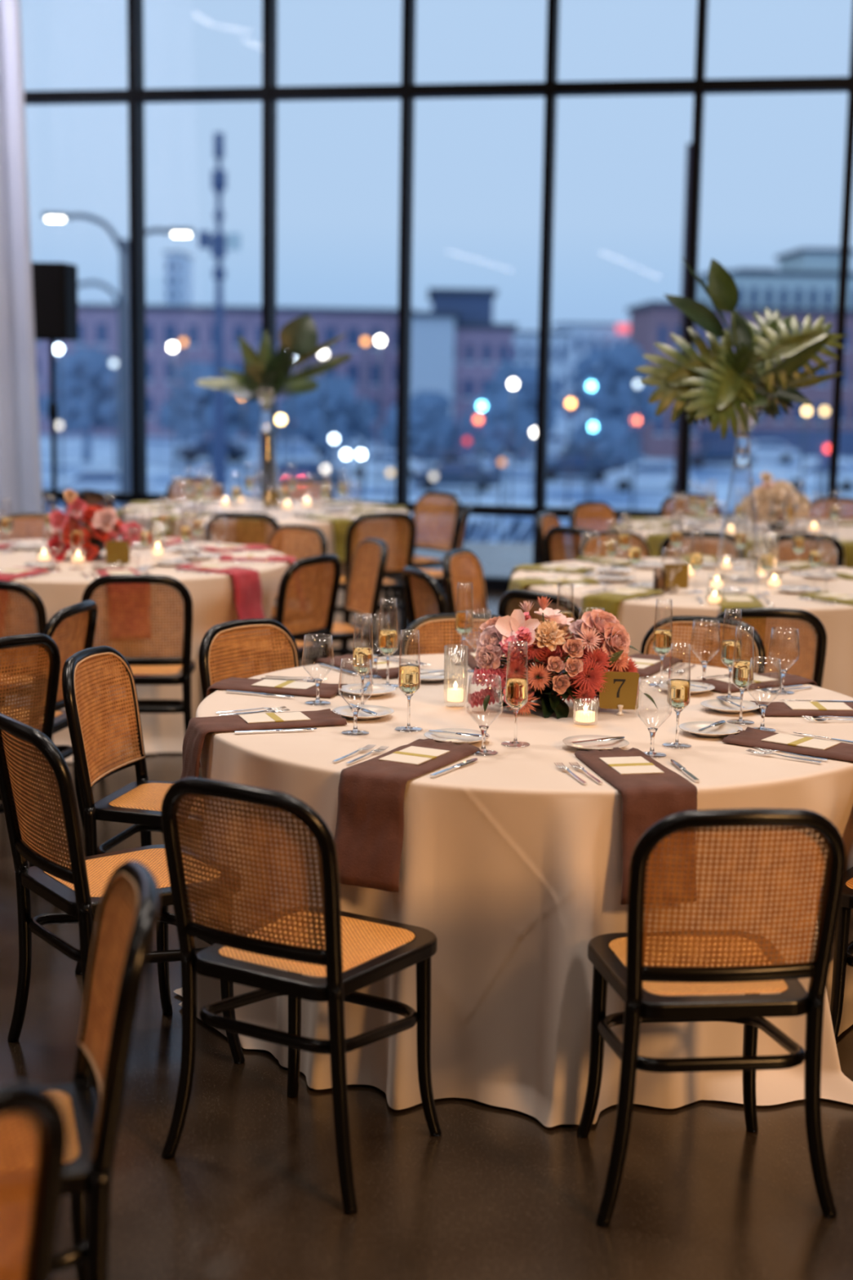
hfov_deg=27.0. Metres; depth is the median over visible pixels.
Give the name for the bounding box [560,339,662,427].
bare tree
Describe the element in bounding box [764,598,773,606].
table knife
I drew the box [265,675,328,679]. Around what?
fork
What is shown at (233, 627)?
dining chair
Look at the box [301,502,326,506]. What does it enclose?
bread plate
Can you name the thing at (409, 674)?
bowl
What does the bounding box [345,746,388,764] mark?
fork
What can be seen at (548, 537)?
dining chair
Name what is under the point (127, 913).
dining chair
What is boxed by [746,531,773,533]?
butter knife
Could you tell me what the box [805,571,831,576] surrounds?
butter knife
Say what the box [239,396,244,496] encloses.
street lamp
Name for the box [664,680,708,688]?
butter knife
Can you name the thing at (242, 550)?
fork
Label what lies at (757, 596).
goblet
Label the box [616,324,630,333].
roof sign
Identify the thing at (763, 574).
candle
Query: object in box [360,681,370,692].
butter knife
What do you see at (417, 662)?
fork
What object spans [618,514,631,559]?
champagne flute
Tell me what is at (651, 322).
brick building
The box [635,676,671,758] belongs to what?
goblet
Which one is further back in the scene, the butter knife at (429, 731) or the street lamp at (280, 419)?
the street lamp at (280, 419)
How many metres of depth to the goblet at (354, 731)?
4.58 m
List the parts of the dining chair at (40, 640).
backrest, frame, leg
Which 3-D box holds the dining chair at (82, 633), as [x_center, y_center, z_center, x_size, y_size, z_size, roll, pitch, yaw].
[-1.440,0.297,6.197,0.548,0.886,0.503,3,9,12]
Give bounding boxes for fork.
[80,572,89,579]
[175,568,208,574]
[181,568,214,573]
[215,706,285,713]
[218,708,289,715]
[231,550,266,552]
[231,560,273,563]
[232,560,274,562]
[260,677,324,682]
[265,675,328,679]
[332,744,375,762]
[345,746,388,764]
[368,508,397,509]
[380,657,419,666]
[390,656,431,665]
[524,575,566,577]
[545,564,585,566]
[554,762,587,784]
[568,761,602,784]
[580,587,608,593]
[587,588,616,594]
[662,663,684,672]
[675,664,696,673]
[695,595,703,604]
[746,748,822,764]
[752,746,828,761]
[754,684,803,691]
[764,686,812,693]
[797,597,834,604]
[801,715,852,719]
[804,596,840,604]
[805,718,852,721]
[810,565,831,568]
[817,566,837,569]
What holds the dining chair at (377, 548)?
on the floor
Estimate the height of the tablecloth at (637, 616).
0.754 m
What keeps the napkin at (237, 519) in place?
on the tablecloth at (326, 526)
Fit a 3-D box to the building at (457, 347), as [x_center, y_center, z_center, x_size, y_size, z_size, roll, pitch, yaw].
[2.502,-20.975,138.416,8.135,11.887,20.600,1,9,0]
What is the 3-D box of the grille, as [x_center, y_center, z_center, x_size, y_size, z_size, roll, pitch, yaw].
[-2.727,-2.416,12.671,0.270,0.485,0.014,2,9,6]
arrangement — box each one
[195,314,351,408]
[635,257,849,439]
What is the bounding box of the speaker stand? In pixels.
[43,340,82,537]
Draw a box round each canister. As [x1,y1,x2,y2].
[211,169,226,189]
[212,268,225,279]
[213,132,223,158]
[213,188,224,195]
[213,211,224,219]
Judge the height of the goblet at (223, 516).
0.192 m
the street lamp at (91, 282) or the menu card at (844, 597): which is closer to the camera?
the menu card at (844, 597)
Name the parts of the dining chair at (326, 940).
leg, backrest, frame, rail, leg, seat frame, seat, leg, leg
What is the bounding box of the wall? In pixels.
[637,427,852,457]
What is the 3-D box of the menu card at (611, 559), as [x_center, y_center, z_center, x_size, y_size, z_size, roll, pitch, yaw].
[0.913,-0.389,8.623,0.109,0.003,0.170,-5,11,-33]
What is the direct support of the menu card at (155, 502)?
on the napkin at (147, 503)
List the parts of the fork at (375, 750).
handle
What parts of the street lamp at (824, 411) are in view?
lamp shade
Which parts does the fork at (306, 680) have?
handle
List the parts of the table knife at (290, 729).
handle, blade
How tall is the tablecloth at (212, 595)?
0.754 m
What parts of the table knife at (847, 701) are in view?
blade, handle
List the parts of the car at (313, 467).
glass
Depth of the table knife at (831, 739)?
4.60 m
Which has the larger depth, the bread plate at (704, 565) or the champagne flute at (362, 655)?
the bread plate at (704, 565)
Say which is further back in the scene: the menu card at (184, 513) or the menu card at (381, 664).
the menu card at (184, 513)
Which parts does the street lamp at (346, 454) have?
lamp shade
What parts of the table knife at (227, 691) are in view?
handle, blade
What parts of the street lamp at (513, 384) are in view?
lamp shade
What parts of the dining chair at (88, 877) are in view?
leg, backrest, rail, frame, leg, seat frame, seat, leg, leg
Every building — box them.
[35,303,414,439]
[410,288,517,453]
[512,331,571,408]
[552,322,629,399]
[626,301,708,458]
[696,248,852,430]
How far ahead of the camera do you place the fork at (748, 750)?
4.38 m
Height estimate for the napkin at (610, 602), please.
0.264 m
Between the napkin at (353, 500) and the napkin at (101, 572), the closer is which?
the napkin at (101, 572)
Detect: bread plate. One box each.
[8,544,43,550]
[22,561,60,568]
[90,563,128,569]
[131,542,159,547]
[151,560,186,566]
[169,546,203,552]
[177,506,204,510]
[180,553,215,559]
[186,502,211,506]
[200,510,226,514]
[217,500,242,504]
[289,511,316,515]
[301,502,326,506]
[320,508,346,513]
[324,505,350,509]
[332,704,394,719]
[338,683,395,696]
[419,669,456,681]
[424,728,489,744]
[562,734,629,751]
[595,567,631,573]
[596,574,634,582]
[632,562,664,568]
[639,582,670,590]
[657,681,715,693]
[676,524,704,528]
[679,720,742,737]
[684,520,711,524]
[698,528,726,532]
[700,698,759,713]
[702,561,720,568]
[708,586,748,594]
[718,518,744,522]
[745,532,773,536]
[755,565,791,572]
[774,586,813,593]
[800,572,836,578]
[808,521,837,526]
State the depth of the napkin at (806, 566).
8.51 m
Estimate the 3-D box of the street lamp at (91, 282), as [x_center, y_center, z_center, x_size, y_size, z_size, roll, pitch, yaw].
[-10.947,-7.395,59.604,1.663,9.143,0.200,1,9,0]
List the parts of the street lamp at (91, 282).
arm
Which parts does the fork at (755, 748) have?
handle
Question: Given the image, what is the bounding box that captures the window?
[23,0,852,591]
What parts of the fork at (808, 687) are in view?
handle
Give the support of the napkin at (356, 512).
on the tablecloth at (326, 526)
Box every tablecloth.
[0,537,290,762]
[120,498,408,648]
[173,653,852,1127]
[511,557,852,697]
[615,515,852,567]
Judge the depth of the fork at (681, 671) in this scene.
5.58 m
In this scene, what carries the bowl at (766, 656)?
on the goblet at (763, 707)
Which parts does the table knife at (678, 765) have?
blade, handle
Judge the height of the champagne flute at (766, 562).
0.262 m
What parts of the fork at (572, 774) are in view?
handle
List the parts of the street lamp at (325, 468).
lamp shade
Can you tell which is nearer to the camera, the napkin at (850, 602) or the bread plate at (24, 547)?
the napkin at (850, 602)
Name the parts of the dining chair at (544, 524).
backrest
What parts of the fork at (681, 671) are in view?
handle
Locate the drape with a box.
[0,0,43,540]
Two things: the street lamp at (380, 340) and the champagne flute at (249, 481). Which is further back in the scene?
the street lamp at (380, 340)
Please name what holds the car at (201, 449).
on the ground
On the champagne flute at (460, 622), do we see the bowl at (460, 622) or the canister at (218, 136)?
the bowl at (460, 622)
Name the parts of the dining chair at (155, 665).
leg, frame, backrest, rail, seat, seat frame, leg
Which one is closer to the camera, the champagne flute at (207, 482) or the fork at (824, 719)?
the fork at (824, 719)
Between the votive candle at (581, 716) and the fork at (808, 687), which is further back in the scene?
the fork at (808, 687)
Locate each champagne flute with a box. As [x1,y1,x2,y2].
[0,497,15,552]
[43,494,55,548]
[68,510,84,569]
[138,511,154,568]
[159,497,170,550]
[179,506,193,562]
[183,466,193,494]
[192,501,204,536]
[193,475,204,512]
[203,464,213,505]
[231,471,240,500]
[244,463,254,503]
[279,475,290,516]
[287,466,297,504]
[319,474,330,514]
[320,466,331,506]
[337,475,347,511]
[352,613,373,705]
[377,597,399,688]
[394,629,422,732]
[451,582,473,666]
[500,641,530,747]
[556,582,573,666]
[605,520,618,556]
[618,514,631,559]
[625,525,641,586]
[648,598,672,687]
[662,643,692,748]
[670,512,682,559]
[685,532,704,593]
[688,482,698,519]
[694,485,706,530]
[706,484,716,523]
[715,608,742,699]
[726,626,755,724]
[731,513,747,569]
[732,488,744,534]
[756,532,774,594]
[784,490,795,524]
[789,517,805,574]
[808,528,822,590]
[830,489,839,536]
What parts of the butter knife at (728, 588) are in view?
blade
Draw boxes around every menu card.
[0,568,35,573]
[105,569,134,574]
[137,507,166,509]
[148,501,174,503]
[152,537,178,542]
[171,512,202,515]
[189,564,232,568]
[196,497,219,500]
[208,544,248,548]
[231,555,268,558]
[238,711,311,723]
[251,679,315,688]
[311,515,341,518]
[325,499,349,502]
[346,659,401,670]
[358,511,383,512]
[360,505,388,506]
[377,746,449,764]
[541,564,581,569]
[541,577,584,581]
[595,557,630,562]
[599,755,664,774]
[608,588,650,594]
[627,657,661,668]
[633,524,664,526]
[644,517,676,520]
[697,515,723,517]
[702,556,715,560]
[713,674,778,684]
[723,595,753,601]
[746,536,768,539]
[761,733,840,750]
[777,561,808,566]
[784,701,852,710]
[814,592,852,599]
[835,537,852,541]
[836,520,852,523]
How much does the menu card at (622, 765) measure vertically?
0.003 m
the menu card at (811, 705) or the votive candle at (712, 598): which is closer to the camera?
the menu card at (811, 705)
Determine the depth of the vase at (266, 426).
11.21 m
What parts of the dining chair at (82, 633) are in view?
seat, leg, seat frame, rail, frame, backrest, leg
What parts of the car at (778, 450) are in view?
glass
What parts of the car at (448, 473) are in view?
glass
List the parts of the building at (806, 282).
sill, sill, sill, sill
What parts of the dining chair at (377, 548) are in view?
seat frame, seat, leg, rail, backrest, frame, leg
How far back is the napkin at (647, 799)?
4.02 m
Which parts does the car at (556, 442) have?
glass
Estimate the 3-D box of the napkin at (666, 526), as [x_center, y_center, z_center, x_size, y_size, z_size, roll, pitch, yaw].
[1.237,-0.551,10.510,0.391,0.265,0.191,1,9,-2]
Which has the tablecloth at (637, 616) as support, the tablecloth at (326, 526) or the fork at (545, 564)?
the fork at (545, 564)
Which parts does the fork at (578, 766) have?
handle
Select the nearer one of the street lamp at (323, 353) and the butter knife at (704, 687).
the butter knife at (704, 687)
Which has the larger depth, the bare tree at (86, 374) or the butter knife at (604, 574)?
the bare tree at (86, 374)
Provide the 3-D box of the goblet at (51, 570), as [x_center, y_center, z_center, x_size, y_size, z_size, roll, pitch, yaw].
[-1.663,-0.403,7.911,0.091,0.192,0.091,5,10,22]
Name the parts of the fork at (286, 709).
handle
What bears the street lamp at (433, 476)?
on the ground
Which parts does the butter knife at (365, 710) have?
handle, blade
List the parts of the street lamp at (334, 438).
lamp shade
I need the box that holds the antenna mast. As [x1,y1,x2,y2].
[198,132,240,495]
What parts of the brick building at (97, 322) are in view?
sill, sill, sill, sill, sill, sill, sill, sill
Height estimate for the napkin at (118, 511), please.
0.265 m
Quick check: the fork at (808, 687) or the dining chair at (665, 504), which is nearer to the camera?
the fork at (808, 687)
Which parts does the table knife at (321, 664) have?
handle, blade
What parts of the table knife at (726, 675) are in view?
blade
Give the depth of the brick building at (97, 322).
147.94 m
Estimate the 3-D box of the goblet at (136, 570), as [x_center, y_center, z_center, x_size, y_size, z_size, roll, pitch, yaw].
[-1.296,-0.408,7.978,0.091,0.192,0.091,5,10,22]
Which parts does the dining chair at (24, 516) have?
frame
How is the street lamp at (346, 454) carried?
on the ground
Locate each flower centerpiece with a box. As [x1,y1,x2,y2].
[47,488,144,562]
[467,595,657,719]
[740,471,811,530]
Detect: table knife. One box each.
[23,572,50,578]
[133,511,168,512]
[134,504,164,506]
[184,515,210,519]
[220,564,252,568]
[225,689,294,697]
[234,728,316,733]
[319,663,357,675]
[429,758,477,777]
[446,653,457,664]
[524,569,569,573]
[542,583,589,586]
[577,560,604,564]
[628,528,662,529]
[631,520,662,523]
[635,594,664,599]
[671,759,699,782]
[697,673,733,678]
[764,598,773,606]
[779,699,852,702]
[793,732,852,744]
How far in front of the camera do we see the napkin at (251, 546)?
8.90 m
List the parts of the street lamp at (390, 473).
lamp shade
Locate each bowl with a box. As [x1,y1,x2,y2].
[72,535,105,558]
[302,635,334,679]
[337,657,373,706]
[352,613,373,674]
[360,613,390,653]
[377,597,398,655]
[398,629,420,694]
[454,582,473,635]
[463,609,492,645]
[466,675,502,726]
[505,641,528,708]
[556,582,573,633]
[635,676,671,728]
[653,598,672,653]
[666,643,690,710]
[690,619,720,660]
[720,608,742,666]
[732,626,754,688]
[746,656,782,706]
[759,515,789,530]
[768,627,799,670]
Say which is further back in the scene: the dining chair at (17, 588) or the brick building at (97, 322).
the brick building at (97, 322)
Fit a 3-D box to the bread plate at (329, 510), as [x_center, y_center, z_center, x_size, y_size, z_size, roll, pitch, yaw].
[-0.583,-0.808,11.157,0.167,0.016,0.167,4,9,18]
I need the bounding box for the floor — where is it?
[0,535,852,1279]
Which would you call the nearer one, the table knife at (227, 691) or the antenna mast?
the table knife at (227, 691)
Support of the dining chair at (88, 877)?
on the floor
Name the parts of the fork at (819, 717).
handle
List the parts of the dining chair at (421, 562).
leg, seat, seat frame, rail, backrest, frame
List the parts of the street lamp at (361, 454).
lamp shade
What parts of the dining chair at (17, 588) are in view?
rail, backrest, frame, seat frame, seat, leg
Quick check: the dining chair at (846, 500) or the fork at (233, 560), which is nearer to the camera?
the fork at (233, 560)
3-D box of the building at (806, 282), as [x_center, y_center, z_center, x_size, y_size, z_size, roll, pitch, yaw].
[32.714,-28.064,169.615,18.850,17.174,24.600,1,9,0]
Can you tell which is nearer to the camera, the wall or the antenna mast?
the antenna mast
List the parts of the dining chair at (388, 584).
leg, seat, seat frame, leg, frame, backrest, rail, leg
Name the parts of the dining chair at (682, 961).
leg, leg, seat frame, seat, rail, frame, backrest, leg, leg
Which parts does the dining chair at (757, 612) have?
backrest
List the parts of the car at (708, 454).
glass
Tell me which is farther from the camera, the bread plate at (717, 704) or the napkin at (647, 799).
the bread plate at (717, 704)
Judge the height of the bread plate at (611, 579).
0.016 m
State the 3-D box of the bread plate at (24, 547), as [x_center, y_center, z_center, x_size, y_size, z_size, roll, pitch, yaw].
[-1.978,-0.457,8.780,0.167,0.016,0.167,7,11,35]
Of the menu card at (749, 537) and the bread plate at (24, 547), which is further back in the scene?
the menu card at (749, 537)
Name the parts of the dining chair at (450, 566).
backrest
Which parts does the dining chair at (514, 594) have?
backrest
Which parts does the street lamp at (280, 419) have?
lamp shade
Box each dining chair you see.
[0,512,53,541]
[0,580,62,808]
[0,633,62,884]
[0,712,244,1098]
[0,860,159,1279]
[0,1081,67,1279]
[1,600,97,867]
[62,645,204,974]
[79,488,119,537]
[80,573,199,777]
[160,777,441,1214]
[165,476,224,501]
[198,618,300,699]
[204,511,287,669]
[209,554,341,681]
[266,524,327,664]
[271,537,387,670]
[272,479,332,500]
[318,511,416,656]
[378,503,473,654]
[395,492,461,634]
[399,613,502,655]
[402,566,452,654]
[442,548,488,648]
[497,589,587,648]
[535,511,565,564]
[543,526,609,564]
[569,501,619,558]
[576,808,845,1227]
[577,531,650,558]
[640,615,765,673]
[659,493,721,517]
[659,530,744,559]
[703,607,826,687]
[760,533,844,567]
[805,497,852,520]
[830,866,852,1043]
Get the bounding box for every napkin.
[0,543,15,548]
[0,566,48,636]
[95,568,150,639]
[115,506,173,534]
[121,501,185,538]
[136,536,195,545]
[149,511,210,538]
[177,708,346,826]
[182,497,224,502]
[198,544,274,551]
[199,677,346,767]
[218,554,305,613]
[235,519,266,545]
[303,514,361,564]
[314,654,423,678]
[315,499,366,504]
[333,738,479,892]
[348,510,415,555]
[352,505,410,515]
[453,647,476,669]
[506,576,599,615]
[508,564,595,588]
[573,555,642,565]
[574,746,697,904]
[581,586,664,651]
[608,524,671,539]
[620,517,684,558]
[628,653,682,677]
[645,532,671,557]
[680,554,721,564]
[682,513,727,519]
[688,671,817,693]
[712,592,767,671]
[722,726,852,761]
[736,535,773,559]
[750,700,852,716]
[775,560,832,569]
[799,591,852,604]
[820,536,852,568]
[825,521,852,525]
[830,572,852,579]
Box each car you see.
[45,468,151,502]
[175,438,250,463]
[252,460,344,489]
[307,434,373,455]
[342,451,424,479]
[409,449,462,462]
[411,461,499,492]
[533,434,573,454]
[534,453,615,482]
[604,462,693,491]
[690,444,755,469]
[750,440,799,462]
[773,462,852,492]
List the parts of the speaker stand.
leg, leg, leg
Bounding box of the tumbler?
[653,568,666,591]
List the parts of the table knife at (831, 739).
blade, handle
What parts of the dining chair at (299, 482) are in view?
backrest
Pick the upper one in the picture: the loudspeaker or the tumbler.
the loudspeaker
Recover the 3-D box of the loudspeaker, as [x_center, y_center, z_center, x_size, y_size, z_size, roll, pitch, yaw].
[-2.711,-2.440,12.828,0.310,0.545,0.332,2,9,6]
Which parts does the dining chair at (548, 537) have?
backrest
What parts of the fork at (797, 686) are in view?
handle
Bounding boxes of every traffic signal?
[280,471,294,497]
[295,471,309,497]
[459,430,474,503]
[471,410,484,504]
[475,397,488,499]
[564,394,577,505]
[584,377,597,502]
[586,417,598,501]
[628,411,642,506]
[818,438,831,515]
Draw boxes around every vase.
[248,388,282,510]
[712,404,766,582]
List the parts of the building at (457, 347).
sill, sill, sill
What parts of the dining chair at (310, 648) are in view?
seat, seat frame, leg, rail, frame, backrest, leg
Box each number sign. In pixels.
[105,541,129,564]
[263,491,280,509]
[599,671,639,715]
[663,564,688,591]
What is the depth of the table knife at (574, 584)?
7.69 m
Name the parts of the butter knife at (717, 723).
handle, blade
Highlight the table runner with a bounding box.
[175,562,265,630]
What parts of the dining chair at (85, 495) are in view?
backrest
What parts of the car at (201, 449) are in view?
glass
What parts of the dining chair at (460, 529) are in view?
leg, leg, seat, seat frame, leg, backrest, frame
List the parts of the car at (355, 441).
glass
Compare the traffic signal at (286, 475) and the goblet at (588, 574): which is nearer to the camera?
the goblet at (588, 574)
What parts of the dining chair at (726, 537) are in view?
backrest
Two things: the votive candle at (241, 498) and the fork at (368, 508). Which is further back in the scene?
the votive candle at (241, 498)
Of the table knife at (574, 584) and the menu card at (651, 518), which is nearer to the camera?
the table knife at (574, 584)
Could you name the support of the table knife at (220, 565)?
on the tablecloth at (212, 595)
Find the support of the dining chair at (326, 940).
on the floor
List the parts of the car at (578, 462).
glass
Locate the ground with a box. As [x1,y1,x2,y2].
[39,400,852,543]
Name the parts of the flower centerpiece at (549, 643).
stock flower, stock flower, stock flower, stock flower, stock flower, stem, pincushion flower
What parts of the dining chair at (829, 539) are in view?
backrest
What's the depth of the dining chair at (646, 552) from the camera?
8.95 m
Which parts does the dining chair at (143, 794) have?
leg, frame, backrest, rail, leg, seat frame, seat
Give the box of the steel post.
[672,142,692,510]
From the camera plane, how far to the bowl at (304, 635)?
4.96 m
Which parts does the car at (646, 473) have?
glass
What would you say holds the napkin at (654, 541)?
on the tablecloth at (844, 531)
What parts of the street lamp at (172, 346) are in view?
lamp shade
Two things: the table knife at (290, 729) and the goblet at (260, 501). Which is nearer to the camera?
the table knife at (290, 729)
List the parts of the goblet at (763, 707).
stem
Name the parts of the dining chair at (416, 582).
rail, backrest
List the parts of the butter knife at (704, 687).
handle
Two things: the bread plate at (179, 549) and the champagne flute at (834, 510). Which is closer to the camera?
the bread plate at (179, 549)
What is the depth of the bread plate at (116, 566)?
8.06 m
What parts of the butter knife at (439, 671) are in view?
handle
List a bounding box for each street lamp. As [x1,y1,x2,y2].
[41,212,194,508]
[54,340,62,476]
[55,416,62,479]
[77,280,121,520]
[109,354,117,503]
[168,337,176,492]
[179,333,186,493]
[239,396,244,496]
[276,411,284,475]
[289,355,293,471]
[320,350,326,498]
[321,458,329,480]
[329,427,337,499]
[342,444,350,499]
[356,444,364,500]
[361,333,369,488]
[376,332,384,493]
[386,462,394,501]
[429,466,437,524]
[497,450,506,542]
[508,374,517,505]
[531,423,536,498]
[631,374,641,509]
[800,404,811,496]
[817,402,829,497]
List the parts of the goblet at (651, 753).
stem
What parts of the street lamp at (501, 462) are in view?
lamp shade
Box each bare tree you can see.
[37,343,119,462]
[155,360,261,466]
[275,373,377,466]
[376,389,462,468]
[457,386,536,477]
[482,358,564,464]
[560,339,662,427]
[566,413,643,471]
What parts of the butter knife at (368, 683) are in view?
blade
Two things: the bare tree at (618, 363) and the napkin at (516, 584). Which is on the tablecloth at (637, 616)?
the napkin at (516, 584)
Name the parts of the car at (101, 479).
glass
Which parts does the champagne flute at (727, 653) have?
stem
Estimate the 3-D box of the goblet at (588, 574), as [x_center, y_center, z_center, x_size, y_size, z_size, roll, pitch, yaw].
[0.746,-0.395,8.112,0.091,0.192,0.091,5,10,22]
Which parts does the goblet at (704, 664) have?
stem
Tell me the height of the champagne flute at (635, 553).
0.262 m
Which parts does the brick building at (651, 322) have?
sill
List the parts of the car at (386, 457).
glass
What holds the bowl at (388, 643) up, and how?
on the champagne flute at (388, 643)
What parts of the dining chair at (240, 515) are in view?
backrest, frame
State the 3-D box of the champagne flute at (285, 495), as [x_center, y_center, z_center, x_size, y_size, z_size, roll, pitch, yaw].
[-0.862,-0.887,10.841,0.076,0.262,0.076,1,9,0]
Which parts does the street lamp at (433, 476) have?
lamp shade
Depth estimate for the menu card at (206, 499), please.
11.88 m
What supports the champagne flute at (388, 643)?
on the tablecloth at (513, 863)
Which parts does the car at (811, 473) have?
glass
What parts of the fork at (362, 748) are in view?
handle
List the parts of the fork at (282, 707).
handle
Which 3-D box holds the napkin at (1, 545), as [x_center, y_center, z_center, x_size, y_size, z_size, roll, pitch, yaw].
[-2.240,-0.366,8.967,0.407,0.265,0.196,7,11,35]
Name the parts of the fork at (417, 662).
handle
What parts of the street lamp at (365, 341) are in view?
lamp shade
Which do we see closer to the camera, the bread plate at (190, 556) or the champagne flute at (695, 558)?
the champagne flute at (695, 558)
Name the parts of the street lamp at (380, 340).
lamp shade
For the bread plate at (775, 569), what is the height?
0.016 m
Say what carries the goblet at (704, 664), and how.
on the tablecloth at (513, 863)
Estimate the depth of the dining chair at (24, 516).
9.45 m
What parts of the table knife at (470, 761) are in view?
handle, blade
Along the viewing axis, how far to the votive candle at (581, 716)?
4.74 m
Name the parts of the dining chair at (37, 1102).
backrest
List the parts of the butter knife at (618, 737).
handle, blade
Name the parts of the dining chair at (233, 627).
backrest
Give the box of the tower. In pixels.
[163,251,193,305]
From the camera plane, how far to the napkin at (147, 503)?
11.49 m
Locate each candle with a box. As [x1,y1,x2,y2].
[35,546,51,561]
[70,548,85,563]
[150,521,164,558]
[220,497,230,506]
[238,492,244,501]
[281,499,292,509]
[302,495,312,506]
[443,644,467,707]
[573,697,598,725]
[688,566,696,577]
[706,587,724,604]
[709,573,724,587]
[719,555,733,570]
[724,523,737,534]
[755,542,771,579]
[764,532,779,565]
[766,571,782,587]
[808,520,820,532]
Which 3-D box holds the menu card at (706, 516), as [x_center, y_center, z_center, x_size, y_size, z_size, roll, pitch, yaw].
[1.787,-0.778,11.187,0.109,0.003,0.170,-2,10,-20]
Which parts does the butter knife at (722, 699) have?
blade, handle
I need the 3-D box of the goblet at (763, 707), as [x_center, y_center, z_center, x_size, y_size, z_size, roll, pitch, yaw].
[0.893,0.145,4.702,0.091,0.192,0.091,1,9,0]
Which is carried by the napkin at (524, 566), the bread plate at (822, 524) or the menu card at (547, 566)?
the menu card at (547, 566)
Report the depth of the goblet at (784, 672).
5.25 m
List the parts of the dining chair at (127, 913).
seat, seat frame, leg, leg, backrest, frame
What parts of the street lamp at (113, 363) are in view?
lamp shade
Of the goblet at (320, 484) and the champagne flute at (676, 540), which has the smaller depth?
the champagne flute at (676, 540)
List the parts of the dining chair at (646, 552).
backrest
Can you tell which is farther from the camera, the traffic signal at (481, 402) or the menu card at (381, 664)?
the traffic signal at (481, 402)
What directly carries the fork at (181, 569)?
on the tablecloth at (212, 595)
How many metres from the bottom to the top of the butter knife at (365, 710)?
0.004 m
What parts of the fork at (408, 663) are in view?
handle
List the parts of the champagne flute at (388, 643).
stem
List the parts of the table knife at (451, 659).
handle, blade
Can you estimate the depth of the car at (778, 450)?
124.21 m
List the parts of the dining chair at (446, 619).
backrest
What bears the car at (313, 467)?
on the ground
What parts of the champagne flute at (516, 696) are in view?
stem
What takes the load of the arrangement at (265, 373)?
in the vase at (266, 426)
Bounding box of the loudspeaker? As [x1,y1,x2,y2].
[31,262,78,340]
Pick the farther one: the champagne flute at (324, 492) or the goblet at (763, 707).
the champagne flute at (324, 492)
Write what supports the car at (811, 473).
on the ground
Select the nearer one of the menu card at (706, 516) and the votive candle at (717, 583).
the votive candle at (717, 583)
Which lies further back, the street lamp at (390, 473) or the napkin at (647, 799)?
the street lamp at (390, 473)
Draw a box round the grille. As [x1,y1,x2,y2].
[31,266,62,335]
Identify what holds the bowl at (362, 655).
on the champagne flute at (362, 655)
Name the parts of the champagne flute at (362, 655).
stem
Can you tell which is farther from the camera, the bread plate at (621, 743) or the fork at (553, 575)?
the fork at (553, 575)
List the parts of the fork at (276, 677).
handle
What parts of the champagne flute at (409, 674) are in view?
stem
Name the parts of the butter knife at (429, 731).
handle, blade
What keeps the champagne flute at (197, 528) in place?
on the tablecloth at (212, 595)
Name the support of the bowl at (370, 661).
on the goblet at (354, 731)
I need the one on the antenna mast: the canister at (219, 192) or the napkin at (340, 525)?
the canister at (219, 192)
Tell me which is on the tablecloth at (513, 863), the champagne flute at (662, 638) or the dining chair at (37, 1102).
the champagne flute at (662, 638)
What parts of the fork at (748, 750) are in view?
handle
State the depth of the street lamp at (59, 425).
83.92 m
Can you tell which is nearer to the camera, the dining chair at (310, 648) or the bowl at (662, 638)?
the bowl at (662, 638)
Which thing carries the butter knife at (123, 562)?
on the bread plate at (116, 566)
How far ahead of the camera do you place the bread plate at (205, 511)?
10.90 m
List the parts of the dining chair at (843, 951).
seat frame, seat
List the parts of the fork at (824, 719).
handle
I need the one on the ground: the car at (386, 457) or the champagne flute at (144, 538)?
the car at (386, 457)
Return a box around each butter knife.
[26,562,59,564]
[93,562,125,565]
[157,559,181,562]
[348,703,377,715]
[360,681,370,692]
[419,670,447,674]
[428,729,488,737]
[570,736,625,744]
[604,573,626,578]
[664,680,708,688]
[697,720,725,732]
[711,587,748,589]
[718,697,746,709]
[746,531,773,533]
[782,586,808,589]
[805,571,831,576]
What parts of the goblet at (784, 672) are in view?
stem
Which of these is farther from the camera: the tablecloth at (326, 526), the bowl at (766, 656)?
the tablecloth at (326, 526)
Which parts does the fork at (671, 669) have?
handle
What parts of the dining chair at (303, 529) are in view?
seat, seat frame, backrest, frame, leg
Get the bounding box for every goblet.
[43,527,62,571]
[127,527,147,571]
[187,522,207,559]
[208,515,226,556]
[254,473,266,502]
[302,635,334,705]
[319,484,333,515]
[337,657,373,735]
[360,613,390,679]
[463,609,492,672]
[466,675,502,755]
[580,531,599,575]
[596,539,617,585]
[610,526,629,568]
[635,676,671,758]
[660,546,682,594]
[671,492,686,524]
[671,497,687,529]
[677,524,695,565]
[690,619,720,680]
[746,550,768,597]
[746,656,782,732]
[768,627,799,694]
[816,547,838,591]
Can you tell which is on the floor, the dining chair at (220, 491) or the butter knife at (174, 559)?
the dining chair at (220, 491)
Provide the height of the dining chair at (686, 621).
0.886 m
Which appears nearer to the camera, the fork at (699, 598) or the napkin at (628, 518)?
the fork at (699, 598)
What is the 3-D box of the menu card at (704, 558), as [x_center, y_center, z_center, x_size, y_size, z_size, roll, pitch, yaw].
[1.355,-0.400,8.740,0.109,0.003,0.170,1,9,3]

